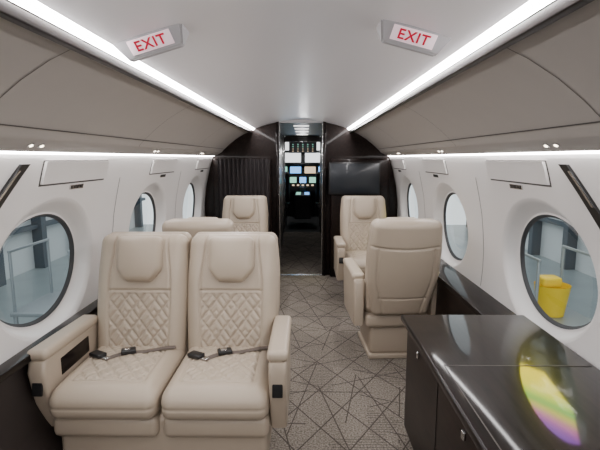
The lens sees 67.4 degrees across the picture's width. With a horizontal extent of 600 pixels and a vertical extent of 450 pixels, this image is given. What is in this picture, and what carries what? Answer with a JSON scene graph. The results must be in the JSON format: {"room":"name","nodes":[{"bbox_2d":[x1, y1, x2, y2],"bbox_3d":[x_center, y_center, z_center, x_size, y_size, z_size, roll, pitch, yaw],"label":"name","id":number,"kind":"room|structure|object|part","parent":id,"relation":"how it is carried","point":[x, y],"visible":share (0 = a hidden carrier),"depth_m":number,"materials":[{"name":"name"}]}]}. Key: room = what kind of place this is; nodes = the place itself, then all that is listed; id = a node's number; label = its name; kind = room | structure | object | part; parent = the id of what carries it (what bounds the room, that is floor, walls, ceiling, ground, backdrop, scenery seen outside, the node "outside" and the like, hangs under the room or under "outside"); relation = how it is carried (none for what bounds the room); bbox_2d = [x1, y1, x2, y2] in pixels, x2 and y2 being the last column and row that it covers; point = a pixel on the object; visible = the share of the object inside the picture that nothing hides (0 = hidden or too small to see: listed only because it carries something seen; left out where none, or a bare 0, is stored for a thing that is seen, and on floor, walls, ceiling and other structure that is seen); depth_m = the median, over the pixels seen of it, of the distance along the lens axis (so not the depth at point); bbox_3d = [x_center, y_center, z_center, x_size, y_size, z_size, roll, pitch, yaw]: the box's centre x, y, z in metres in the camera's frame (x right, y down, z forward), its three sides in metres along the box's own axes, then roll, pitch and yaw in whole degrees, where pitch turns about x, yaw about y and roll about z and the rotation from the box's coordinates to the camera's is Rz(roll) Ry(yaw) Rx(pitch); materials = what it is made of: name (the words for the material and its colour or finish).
{"room":"aircraft cabin","nodes":[
{"label":"aircraft cabin","id":0,"kind":"room"},
{"bbox_2d":[0,154,212,364],"bbox_3d":[-1.139,0.474,1.499,0.160,1.520,8.200,0,8,1],"label":"wall","id":1,"kind":"structure","parent":0,"point":[98,198],"depth_m":2.59,"materials":[{"name":"white plastic"}]},
{"bbox_2d":[0,164,30,207],"bbox_3d":[-1.135,-0.113,1.723,0.031,0.235,0.265,3,9,18],"label":"handrail","id":2,"kind":"object","parent":1,"relation":"attached to","point":[20,170],"visible":1,"depth_m":1.75,"materials":[{"name":"black plastic"}]},
{"bbox_2d":[0,197,91,341],"bbox_3d":[-1.222,0.202,2.177,0.146,0.670,0.860,0,8,1],"label":"window","id":3,"kind":"structure","parent":1,"relation":"in","point":[68,212],"depth_m":2.40,"materials":[{"name":"grey plastic"}]},
{"bbox_2d":[0,299,97,449],"bbox_3d":[-1.123,0.913,1.559,0.170,0.629,8.170,0,8,1],"label":"trim","id":4,"kind":"structure","parent":1,"relation":"attached to","point":[23,426],"depth_m":1.87,"materials":[{"name":"brown wood"}]},
{"bbox_2d":[38,160,107,186],"bbox_3d":[-1.114,-0.269,2.258,0.036,0.114,0.636,0,8,1],"label":"panel","id":5,"kind":"object","parent":1,"relation":"attached to","point":[44,160],"visible":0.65,"depth_m":2.13,"materials":[{"name":"grey plastic"}]},
{"bbox_3d":[-1.107,-0.270,2.257,0.044,0.100,0.620,0,8,1],"label":"service panel lid","id":6,"kind":"part","parent":1,"relation":"part of","materials":[{"name":"white plastic"}]},
{"bbox_2d":[69,184,83,189],"bbox_3d":[-1.134,-0.196,2.284,0.012,0.022,0.130,0,8,1],"label":"air vent","id":7,"kind":"object","parent":1,"relation":"in","point":[75,184],"visible":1,"depth_m":2.26,"materials":[{"name":"silver metal"}]},
{"bbox_2d":[0,0,252,156],"bbox_3d":[-0.858,-0.377,1.369,0.496,0.318,8.200,0,8,1],"label":"bin","id":8,"kind":"object","parent":1,"relation":"attached to","point":[61,93],"visible":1,"depth_m":1.71,"materials":[{"name":"grey plastic"}]},
{"bbox_2d":[10,0,254,129],"bbox_3d":[-0.599,-0.543,1.341,0.023,0.019,8.200,0,8,1],"label":"light strip","id":9,"kind":"object","parent":8,"relation":"attached to","point":[33,6],"visible":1,"depth_m":1.33,"materials":[{"name":"white plastic"}]},
{"bbox_2d":[129,182,165,231],"bbox_3d":[-1.206,-0.005,3.562,0.146,0.670,0.860,0,8,1],"label":"window","id":10,"kind":"structure","parent":1,"relation":"in","point":[155,190],"depth_m":3.87,"materials":[{"name":"grey plastic"}]},
{"bbox_2d":[149,159,176,174],"bbox_3d":[-1.098,-0.475,3.642,0.036,0.114,0.636,0,8,1],"label":"panel","id":11,"kind":"object","parent":1,"relation":"attached to","point":[153,159],"visible":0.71,"depth_m":3.54,"materials":[{"name":"grey plastic"}]},
{"bbox_3d":[-1.092,-0.477,3.642,0.044,0.100,0.620,0,8,1],"label":"service panel lid","id":12,"kind":"part","parent":1,"relation":"part of","materials":[{"name":"white plastic"}]},
{"bbox_2d":[185,175,201,216],"bbox_3d":[-1.191,-0.211,4.947,0.146,0.670,0.860,0,8,1],"label":"window","id":13,"kind":"structure","parent":1,"relation":"in","point":[196,182],"depth_m":5.28,"materials":[{"name":"grey plastic"}]},
{"bbox_3d":[-1.076,-0.683,5.027,0.044,0.100,0.620,0,8,1],"label":"service panel lid","id":14,"kind":"part","parent":1,"relation":"part of","materials":[{"name":"white plastic"}]},
{"bbox_2d":[280,132,283,234],"bbox_3d":[-0.350,-0.590,7.186,0.040,1.950,3.220,0,8,1],"label":"wall","id":15,"kind":"structure","parent":0,"point":[281,135],"depth_m":8.56,"materials":[{"name":"brown wood"}]},
{"bbox_2d":[36,0,529,127],"bbox_3d":[-0.034,-0.602,1.326,1.106,0.101,8.200,0,8,1],"label":"ceiling","id":16,"kind":"structure","parent":0,"point":[260,62],"depth_m":1.69,"materials":[{"name":"white plastic"}]},
{"bbox_2d":[113,24,188,62],"bbox_3d":[-0.478,-0.585,1.455,0.222,0.112,0.114,0,8,1],"label":"exit sign","id":17,"kind":"object","parent":16,"relation":"attached to","point":[146,45],"visible":1,"depth_m":1.42,"materials":[{"name":"grey"}]},
{"bbox_2d":[376,19,450,56],"bbox_3d":[0.362,-0.597,1.444,0.224,0.107,0.114,0,8,1],"label":"exit sign","id":18,"kind":"object","parent":16,"relation":"attached to","point":[404,36],"visible":0.99,"depth_m":1.41,"materials":[{"name":"grey"}]},
{"bbox_2d":[205,123,396,276],"bbox_3d":[0.011,-0.336,5.481,2.500,1.950,0.180,0,8,1],"label":"wall","id":19,"kind":"structure","parent":0,"point":[342,145],"depth_m":5.43,"materials":[{"name":"brown wood"}]},
{"bbox_3d":[-0.751,-0.346,5.548,0.975,1.950,0.060,0,8,1],"label":"bulkhead panel","id":20,"kind":"part","parent":19,"relation":"part of","materials":[{"name":"brown wood"}]},
{"bbox_2d":[218,159,268,231],"bbox_3d":[-0.670,-0.075,5.396,0.600,1.420,0.036,0,8,1],"label":"curtain","id":21,"kind":"object","parent":19,"relation":"hanging from","point":[236,177],"visible":0.37,"depth_m":5.33,"materials":[{"name":"black fabric"}]},
{"bbox_2d":[276,122,279,258],"bbox_3d":[-0.269,-0.310,5.528,0.038,1.885,0.140,0,8,1],"label":"door frame","id":22,"kind":"structure","parent":19,"relation":"attached to","point":[277,123],"depth_m":5.44,"materials":[{"name":"brown wood"}]},
{"bbox_2d":[279,122,280,273],"bbox_3d":[-0.248,-0.303,5.498,0.007,1.880,0.040,0,8,1],"label":"jamb edge","id":23,"kind":"object","parent":19,"relation":"attached to","point":[279,122],"visible":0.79,"depth_m":5.43,"materials":[{"name":"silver metal"}]},
{"bbox_2d":[321,122,322,274],"bbox_3d":[0.271,-0.302,5.493,0.007,1.880,0.040,0,8,1],"label":"jamb edge","id":24,"kind":"object","parent":19,"relation":"attached to","point":[322,122],"visible":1,"depth_m":5.42,"materials":[{"name":"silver metal"}]},
{"bbox_2d":[322,121,325,275],"bbox_3d":[0.292,-0.309,5.522,0.038,1.885,0.140,0,8,1],"label":"door frame","id":25,"kind":"structure","parent":19,"relation":"attached to","point":[324,123],"depth_m":5.46,"materials":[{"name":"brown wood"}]},
{"bbox_2d":[329,162,379,194],"bbox_3d":[0.640,-0.548,5.312,0.600,0.380,0.074,0,8,1],"label":"television","id":26,"kind":"object","parent":19,"relation":"attached to","point":[345,178],"visible":1,"depth_m":5.28,"materials":[{"name":"black plastic"}]},
{"bbox_3d":[0.774,-0.344,5.531,0.975,1.950,0.060,0,8,1],"label":"bulkhead panel","id":27,"kind":"part","parent":19,"relation":"part of","materials":[{"name":"brown wood"}]},
{"bbox_2d":[280,120,321,135],"bbox_3d":[0.030,-1.498,7.036,0.800,0.050,3.240,0,8,1],"label":"ceiling","id":28,"kind":"structure","parent":0,"point":[287,128],"depth_m":6.27,"materials":[{"name":"grey"}]},
{"bbox_2d":[285,216,318,231],"bbox_3d":[0.063,-0.018,10.188,2.200,0.055,2.440,0,8,1],"label":"floor","id":29,"kind":"structure","parent":0,"point":[312,224],"depth_m":9.95,"materials":[{"name":"grey"}]},
{"bbox_2d":[285,172,289,224],"bbox_3d":[-0.444,-0.631,9.533,0.460,1.340,0.628,0,8,1],"label":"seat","id":30,"kind":"object","parent":29,"relation":"on","point":[287,183],"visible":0.3,"depth_m":9.28,"materials":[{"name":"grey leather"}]},
{"bbox_2d":[285,201,289,209],"bbox_3d":[-0.443,-0.423,9.628,0.460,0.140,0.500,0,8,1],"label":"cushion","id":31,"kind":"object","parent":30,"relation":"on","point":[287,203],"depth_m":9.38,"materials":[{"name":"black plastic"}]},
{"bbox_2d":[315,172,319,212],"bbox_3d":[0.556,-0.629,9.521,0.460,1.340,0.628,0,8,1],"label":"seat","id":32,"kind":"object","parent":29,"relation":"on","point":[317,203],"visible":0.19,"depth_m":9.25,"materials":[{"name":"grey leather"}]},
{"bbox_2d":[315,202,319,209],"bbox_3d":[0.557,-0.421,9.617,0.460,0.140,0.500,0,8,1],"label":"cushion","id":33,"kind":"object","parent":32,"relation":"on","point":[317,204],"depth_m":9.38,"materials":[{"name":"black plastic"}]},
{"bbox_2d":[284,136,320,231],"bbox_3d":[0.049,-0.830,8.799,2.200,1.950,0.110,0,8,1],"label":"wall","id":34,"kind":"structure","parent":0,"point":[286,138],"depth_m":8.66,"materials":[{"name":"brown wood"}]},
{"bbox_3d":[-0.299,-0.737,8.817,0.020,1.760,0.110,0,8,1],"label":"cockpit door frame","id":35,"kind":"part","parent":34,"relation":"part of","materials":[{"name":"silver metal"}]},
{"bbox_3d":[0.397,-0.736,8.809,0.020,1.760,0.110,0,8,1],"label":"cockpit door frame","id":36,"kind":"part","parent":34,"relation":"part of","materials":[{"name":"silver metal"}]},
{"bbox_2d":[287,192,318,215],"bbox_3d":[0.076,-0.866,11.245,2.200,1.300,0.100,0,8,1],"label":"wall","id":37,"kind":"structure","parent":0,"point":[290,212],"depth_m":11.25,"materials":[{"name":"black plastic"}]},
{"bbox_2d":[321,136,321,235],"bbox_3d":[0.410,-0.589,7.177,0.040,1.950,3.220,0,8,1],"label":"wall","id":38,"kind":"structure","parent":0,"point":[321,136],"depth_m":8.47,"materials":[{"name":"brown wood"}]},
{"bbox_2d":[269,232,412,449],"bbox_3d":[-0.016,0.985,3.231,2.600,0.001,11.500,0,8,1],"label":"floor","id":39,"kind":"structure","parent":0,"point":[341,398],"depth_m":3.02,"materials":[{"name":"carpet"}]},
{"bbox_2d":[27,232,291,449],"bbox_3d":[-0.601,0.602,2.256,1.112,1.044,0.775,0,8,1],"label":"loveseat","id":40,"kind":"object","parent":39,"relation":"on","point":[123,376],"visible":1,"depth_m":2.17,"materials":[{"name":"beige leather"}]},
{"bbox_3d":[-1.112,0.699,2.182,0.076,0.355,0.555,0,8,1],"label":"armrest panel","id":41,"kind":"part","parent":40,"relation":"part of","materials":[{"name":"beige leather"}]},
{"bbox_3d":[-0.937,0.641,2.174,0.035,0.008,0.030,5,10,29],"label":"seat belt tongue blade","id":42,"kind":"part","parent":40,"relation":"part of","materials":[{"name":"silver metal"}]},
{"bbox_2d":[49,345,184,419],"bbox_3d":[-0.842,0.730,2.155,0.465,0.162,0.532,0,8,1],"label":"seat cushion","id":43,"kind":"object","parent":40,"relation":"on","point":[102,382],"depth_m":1.97,"materials":[{"name":"beige leather"}]},
{"bbox_3d":[-0.839,0.396,2.418,0.485,0.700,0.152,0,-5,1],"label":"backrest","id":44,"kind":"part","parent":40,"relation":"part of","materials":[{"name":"beige leather"}]},
{"bbox_2d":[161,346,269,420],"bbox_3d":[-0.362,0.730,2.149,0.465,0.162,0.532,0,8,1],"label":"seat cushion","id":45,"kind":"object","parent":40,"relation":"on","point":[206,383],"depth_m":1.94,"materials":[{"name":"beige leather"}]},
{"bbox_3d":[-0.359,0.396,2.413,0.485,0.700,0.152,0,-5,1],"label":"backrest","id":46,"kind":"part","parent":40,"relation":"part of","materials":[{"name":"beige leather"}]},
{"bbox_3d":[-0.092,0.700,2.171,0.076,0.355,0.555,0,8,1],"label":"armrest panel","id":47,"kind":"part","parent":40,"relation":"part of","materials":[{"name":"beige leather"}]},
{"bbox_2d":[162,217,234,352],"bbox_3d":[-0.673,0.435,3.373,0.652,1.044,0.775,0,8,1],"label":"seat","id":48,"kind":"object","parent":39,"relation":"on","point":[192,225],"visible":0.12,"depth_m":2.93,"materials":[{"name":"beige leather"}]},
{"bbox_3d":[-0.676,0.285,3.160,0.485,0.700,0.152,0,21,1],"label":"backrest","id":49,"kind":"part","parent":48,"relation":"part of","materials":[{"name":"beige leather"}]},
{"bbox_2d":[222,196,267,231],"bbox_3d":[-0.599,0.241,4.679,0.652,1.044,0.775,0,8,1],"label":"seat","id":50,"kind":"object","parent":39,"relation":"on","point":[247,213],"visible":0.37,"depth_m":4.78,"materials":[{"name":"beige leather"}]},
{"bbox_2d":[280,137,282,259],"bbox_3d":[-0.301,-0.479,6.954,0.058,1.800,1.330,0,8,1],"label":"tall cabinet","id":51,"kind":"object","parent":39,"relation":"on","point":[281,140],"visible":0.53,"depth_m":7.27,"materials":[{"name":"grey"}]},
{"bbox_2d":[280,274,322,275],"bbox_3d":[0.011,0.625,5.623,0.540,0.008,0.060,0,8,1],"label":"threshold","id":52,"kind":"object","parent":39,"relation":"on","point":[280,274],"visible":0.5,"depth_m":5.60,"materials":[{"name":"silver metal"}]},
{"bbox_2d":[334,196,385,279],"bbox_3d":[0.681,0.243,4.665,0.652,1.044,0.775,0,8,1],"label":"seat","id":53,"kind":"object","parent":39,"relation":"on","point":[357,213],"visible":0.59,"depth_m":4.75,"materials":[{"name":"beige leather"}]},
{"bbox_3d":[0.400,0.340,4.588,0.076,0.355,0.555,0,8,1],"label":"armrest panel","id":54,"kind":"part","parent":53,"relation":"part of","materials":[{"name":"beige leather"}]},
{"bbox_2d":[345,250,366,274],"bbox_3d":[0.680,0.371,4.561,0.465,0.162,0.532,0,8,1],"label":"seat cushion","id":55,"kind":"object","parent":53,"relation":"on","point":[359,256],"depth_m":4.45,"materials":[{"name":"beige leather"}]},
{"bbox_3d":[0.683,0.037,4.825,0.485,0.700,0.152,0,-5,1],"label":"backrest","id":56,"kind":"part","parent":53,"relation":"part of","materials":[{"name":"beige leather"}]},
{"bbox_2d":[343,217,442,358],"bbox_3d":[0.692,0.436,3.368,0.652,1.044,0.775,0,8,-3],"label":"seat","id":57,"kind":"object","parent":39,"relation":"on","point":[403,254],"visible":0.99,"depth_m":3.07,"materials":[{"name":"beige leather"}]},
{"bbox_3d":[0.407,0.509,3.459,0.076,0.355,0.555,0,8,-3],"label":"armrest panel","id":58,"kind":"part","parent":57,"relation":"part of","materials":[{"name":"beige leather"}]},
{"bbox_2d":[364,279,369,311],"bbox_3d":[0.686,0.529,3.504,0.465,0.162,0.532,0,8,-3],"label":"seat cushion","id":59,"kind":"object","parent":57,"relation":"on","point":[365,306],"depth_m":3.26,"materials":[{"name":"beige leather"}]},
{"bbox_3d":[0.701,0.286,3.155,0.485,0.700,0.152,0,21,-3],"label":"backrest","id":60,"kind":"part","parent":57,"relation":"part of","materials":[{"name":"beige leather"}]},
{"bbox_3d":[0.967,0.504,3.486,0.076,0.355,0.555,0,8,-3],"label":"armrest panel","id":61,"kind":"part","parent":57,"relation":"part of","materials":[{"name":"beige leather"}]},
{"bbox_2d":[401,315,599,449],"bbox_3d":[0.814,0.989,0.957,0.630,0.661,2.820,0,8,1],"label":"credenza","id":62,"kind":"object","parent":39,"relation":"on","point":[474,382],"visible":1,"depth_m":1.68,"materials":[{"name":"brown wood"}]},
{"bbox_2d":[390,154,599,369],"bbox_3d":[1.070,0.478,1.475,0.160,1.520,8.200,0,8,1],"label":"wall","id":63,"kind":"structure","parent":0,"point":[497,198],"depth_m":2.57,"materials":[{"name":"white plastic"}]},
{"bbox_3d":[1.089,-0.679,5.003,0.044,0.100,0.620,0,8,1],"label":"service panel lid","id":64,"kind":"part","parent":63,"relation":"part of","materials":[{"name":"white plastic"}]},
{"bbox_2d":[400,175,413,216],"bbox_3d":[1.200,-0.207,4.920,0.146,0.670,0.860,0,8,1],"label":"window","id":65,"kind":"structure","parent":63,"relation":"in","point":[405,183],"depth_m":5.26,"materials":[{"name":"grey plastic"}]},
{"bbox_3d":[1.074,-0.473,3.618,0.044,0.100,0.620,0,8,1],"label":"service panel lid","id":66,"kind":"part","parent":63,"relation":"part of","materials":[{"name":"white plastic"}]},
{"bbox_2d":[422,159,448,174],"bbox_3d":[1.080,-0.471,3.618,0.036,0.114,0.636,0,8,1],"label":"panel","id":67,"kind":"object","parent":63,"relation":"attached to","point":[422,159],"visible":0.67,"depth_m":3.53,"materials":[{"name":"grey plastic"}]},
{"bbox_2d":[433,182,467,267],"bbox_3d":[1.185,-0.001,3.535,0.146,0.670,0.860,0,8,1],"label":"window","id":68,"kind":"structure","parent":63,"relation":"in","point":[443,191],"depth_m":3.78,"materials":[{"name":"grey plastic"}]},
{"bbox_2d":[349,0,599,156],"bbox_3d":[0.790,-0.374,1.351,0.496,0.318,8.200,0,8,1],"label":"bin","id":69,"kind":"object","parent":63,"relation":"attached to","point":[533,88],"visible":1,"depth_m":1.58,"materials":[{"name":"grey plastic"}]},
{"bbox_2d":[347,0,553,129],"bbox_3d":[0.530,-0.541,1.329,0.023,0.019,8.200,0,8,1],"label":"light strip","id":70,"kind":"object","parent":69,"relation":"attached to","point":[531,6],"visible":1,"depth_m":1.36,"materials":[{"name":"white plastic"}]},
{"bbox_2d":[435,259,515,314],"bbox_3d":[1.072,0.553,3.983,0.187,0.632,3.220,0,8,1],"label":"trim","id":71,"kind":"structure","parent":63,"relation":"attached to","point":[456,294],"depth_m":2.83,"materials":[{"name":"brown wood"}]},
{"bbox_3d":[0.991,0.569,3.986,0.015,0.600,3.220,0,8,1],"label":"ledge kick panel","id":72,"kind":"part","parent":71,"relation":"part of","materials":[{"name":"brown wood"}]},
{"bbox_2d":[476,181,483,285],"bbox_3d":[1.126,0.048,2.836,0.079,0.690,0.004,0,8,1],"label":"trim","id":73,"kind":"structure","parent":63,"relation":"attached to","point":[476,181],"depth_m":2.84,"materials":[{"name":"grey"}]},
{"bbox_2d":[509,184,522,189],"bbox_3d":[1.085,-0.192,2.259,0.012,0.022,0.130,0,8,1],"label":"air vent","id":74,"kind":"object","parent":63,"relation":"in","point":[509,184],"visible":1,"depth_m":2.24,"materials":[{"name":"silver metal"}]},
{"bbox_3d":[1.058,-0.267,2.233,0.044,0.100,0.620,0,8,1],"label":"service panel lid","id":75,"kind":"part","parent":63,"relation":"part of","materials":[{"name":"white plastic"}]},
{"bbox_2d":[486,160,551,186],"bbox_3d":[1.064,-0.265,2.234,0.036,0.114,0.636,0,8,1],"label":"panel","id":76,"kind":"object","parent":63,"relation":"attached to","point":[550,185],"visible":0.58,"depth_m":2.11,"materials":[{"name":"grey plastic"}]},
{"bbox_2d":[502,198,598,343],"bbox_3d":[1.169,0.205,2.151,0.146,0.670,0.860,0,8,1],"label":"window","id":77,"kind":"structure","parent":63,"relation":"in","point":[525,212],"depth_m":2.38,"materials":[{"name":"grey plastic"}]},
{"bbox_2d":[558,164,599,228],"bbox_3d":[1.073,-0.109,1.699,0.031,0.235,0.265,-2,9,-16],"label":"holder","id":78,"kind":"object","parent":63,"relation":"attached to","point":[568,171],"visible":1,"depth_m":1.70,"materials":[{"name":"black plastic"}]},
{"bbox_2d":[568,171,593,207],"bbox_3d":[1.066,-0.137,1.703,0.018,0.130,0.132,-3,9,-17],"label":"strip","id":79,"kind":"object","parent":78,"relation":"attached to","point":[574,180],"depth_m":1.71,"materials":[{"name":"metal"}]},
{"bbox_3d":[0.068,-1.701,10.438,2.200,0.050,0.650,0,8,1],"label":"ceiling","id":80,"kind":"structure","parent":0,"visible":0},
{"bbox_2d":[301,153,304,161],"bbox_3d":[0.072,-1.584,10.809,0.100,0.350,0.050,0,8,1],"label":"trim","id":81,"kind":"structure","parent":80,"relation":"attached to","point":[302,154],"depth_m":10.78,"materials":[{"name":"black plastic"}]},
{"bbox_3d":[0.057,-1.778,9.396,2.200,0.050,1.390,0,8,1],"label":"ceiling","id":82,"kind":"structure","parent":0,"visible":0},
{"bbox_2d":[285,142,319,218],"bbox_3d":[0.060,-1.004,9.796,1.900,1.600,1.275,0,8,1],"label":"panel","id":83,"kind":"object","parent":82,"relation":"attached to","point":[302,175],"visible":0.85,"depth_m":10.04,"materials":[{"name":"grey"}]},
{"bbox_3d":[0.066,-1.067,10.356,1.900,0.620,0.150,0,8,1],"label":"panel","id":84,"kind":"part","parent":83,"relation":"part of","materials":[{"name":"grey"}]},
{"bbox_3d":[0.064,-1.730,10.055,0.620,0.240,0.050,0,8,1],"label":"overhead panel","id":85,"kind":"part","parent":83,"relation":"part of","materials":[{"name":"grey"}]},
{"label":"outside","id":86,"kind":"structure","parent":0,"visible":0},
{"bbox_2d":[0,224,597,336],"bbox_3d":[0.039,2.086,8.399,24.000,0.100,28.000,0,8,1],"label":"floor","id":87,"kind":"structure","parent":86,"point":[31,285],"depth_m":12.07,"materials":[{"name":"grey concrete"}]},
{"bbox_2d":[0,246,5,286],"bbox_3d":[-7.775,-2.294,10.995,0.300,7.800,0.250,0,8,1],"label":"column","id":88,"kind":"structure","parent":87,"relation":"on","point":[2,265],"depth_m":11.53,"materials":[{"name":"grey metal"}]},
{"bbox_2d":[7,238,69,323],"bbox_3d":[-3.087,1.314,5.893,0.800,2.165,0.900,0,8,1],"label":"stand","id":89,"kind":"object","parent":87,"relation":"on","point":[40,306],"visible":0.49,"depth_m":5.58,"materials":[{"name":"silver metal"}]},
{"bbox_3d":[-3.452,0.692,5.400,0.030,0.760,0.030,0,8,1],"label":"rail post","id":90,"kind":"part","parent":89,"relation":"part of","materials":[{"name":"silver metal"}]},
{"bbox_3d":[-3.452,1.770,5.560,0.040,1.360,0.040,0,8,1],"label":"leg","id":91,"kind":"part","parent":89,"relation":"part of","materials":[{"name":"silver metal"}]},
{"bbox_3d":[-3.447,0.257,5.739,0.030,0.030,0.850,0,8,1],"label":"rail","id":92,"kind":"part","parent":89,"relation":"part of","materials":[{"name":"silver metal"}]},
{"bbox_3d":[-3.443,0.574,6.191,0.030,0.760,0.030,0,8,1],"label":"rail post","id":93,"kind":"part","parent":89,"relation":"part of","materials":[{"name":"silver metal"}]},
{"bbox_2d":[31,217,47,267],"bbox_3d":[-7.753,-2.589,12.973,0.300,7.800,0.250,0,8,1],"label":"column","id":94,"kind":"structure","parent":87,"relation":"on","point":[40,250],"depth_m":13.34,"materials":[{"name":"grey metal"}]},
{"bbox_2d":[3,199,134,279],"bbox_3d":[-8.060,-1.835,7.907,0.200,7.800,28.000,0,8,1],"label":"cladding","id":95,"kind":"object","parent":87,"relation":"on","point":[23,259],"visible":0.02,"depth_m":13.11,"materials":[{"name":"white metal"}]},
{"bbox_2d":[9,198,144,235],"bbox_3d":[-7.860,0.777,8.293,0.200,0.120,28.000,0,8,1],"label":"girt","id":96,"kind":"object","parent":95,"relation":"attached to","point":[26,228],"visible":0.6,"depth_m":12.87,"materials":[{"name":"grey metal"}]},
{"bbox_2d":[134,194,142,226],"bbox_3d":[-7.663,-3.767,20.885,0.300,7.800,0.250,0,8,1],"label":"column","id":97,"kind":"structure","parent":87,"relation":"on","point":[138,212],"depth_m":21.26,"materials":[{"name":"grey metal"}]},
{"bbox_2d":[527,220,542,254],"bbox_3d":[7.968,-2.858,14.777,0.300,7.800,0.250,0,8,1],"label":"column","id":98,"kind":"structure","parent":87,"relation":"on","point":[534,241],"depth_m":15.16,"materials":[{"name":"grey metal"}]},
{"bbox_2d":[518,200,596,278],"bbox_3d":[8.139,-1.808,7.728,0.200,7.800,28.000,0,8,1],"label":"cladding","id":99,"kind":"object","parent":87,"relation":"on","point":[552,235],"visible":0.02,"depth_m":14.17,"materials":[{"name":"white"}]},
{"bbox_2d":[539,218,574,229],"bbox_3d":[7.939,0.803,8.119,0.200,0.120,28.000,0,8,1],"label":"girt","id":100,"kind":"object","parent":99,"relation":"attached to","point":[547,220],"visible":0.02,"depth_m":14.04,"materials":[{"name":"grey metal"}]},
{"bbox_2d":[525,245,591,325],"bbox_3d":[2.958,1.383,5.430,0.800,2.165,0.900,0,8,1],"label":"stand","id":101,"kind":"object","parent":87,"relation":"on","point":[571,317],"visible":0.23,"depth_m":5.20,"materials":[{"name":"silver metal"}]},
{"bbox_3d":[2.598,0.326,5.277,0.030,0.030,0.850,0,8,1],"label":"rail","id":102,"kind":"part","parent":101,"relation":"part of","materials":[{"name":"silver metal"}]},
{"bbox_3d":[2.594,0.761,4.937,0.030,0.760,0.030,0,8,1],"label":"rail post","id":103,"kind":"part","parent":101,"relation":"part of","materials":[{"name":"silver metal"}]},
{"bbox_2d":[534,275,570,317],"bbox_3d":[2.988,0.832,5.348,0.391,0.458,0.391,0,8,1],"label":"bucket","id":104,"kind":"object","parent":101,"relation":"on","point":[553,294],"visible":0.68,"depth_m":5.23,"materials":[{"name":"yellow plastic"}]},
{"bbox_3d":[3.322,0.644,5.721,0.030,0.760,0.030,0,8,1],"label":"rail post","id":105,"kind":"part","parent":101,"relation":"part of","materials":[{"name":"silver metal"}]},
{"bbox_3d":[3.318,0.328,5.269,0.030,0.030,0.850,0,8,1],"label":"rail","id":106,"kind":"part","parent":101,"relation":"part of","materials":[{"name":"silver metal"}]},
{"bbox_2d":[560,216,577,269],"bbox_3d":[7.946,-2.563,12.799,0.300,7.800,0.250,0,8,1],"label":"column","id":107,"kind":"structure","parent":87,"relation":"on","point":[570,237],"depth_m":13.18,"materials":[{"name":"grey metal"}]}
]}

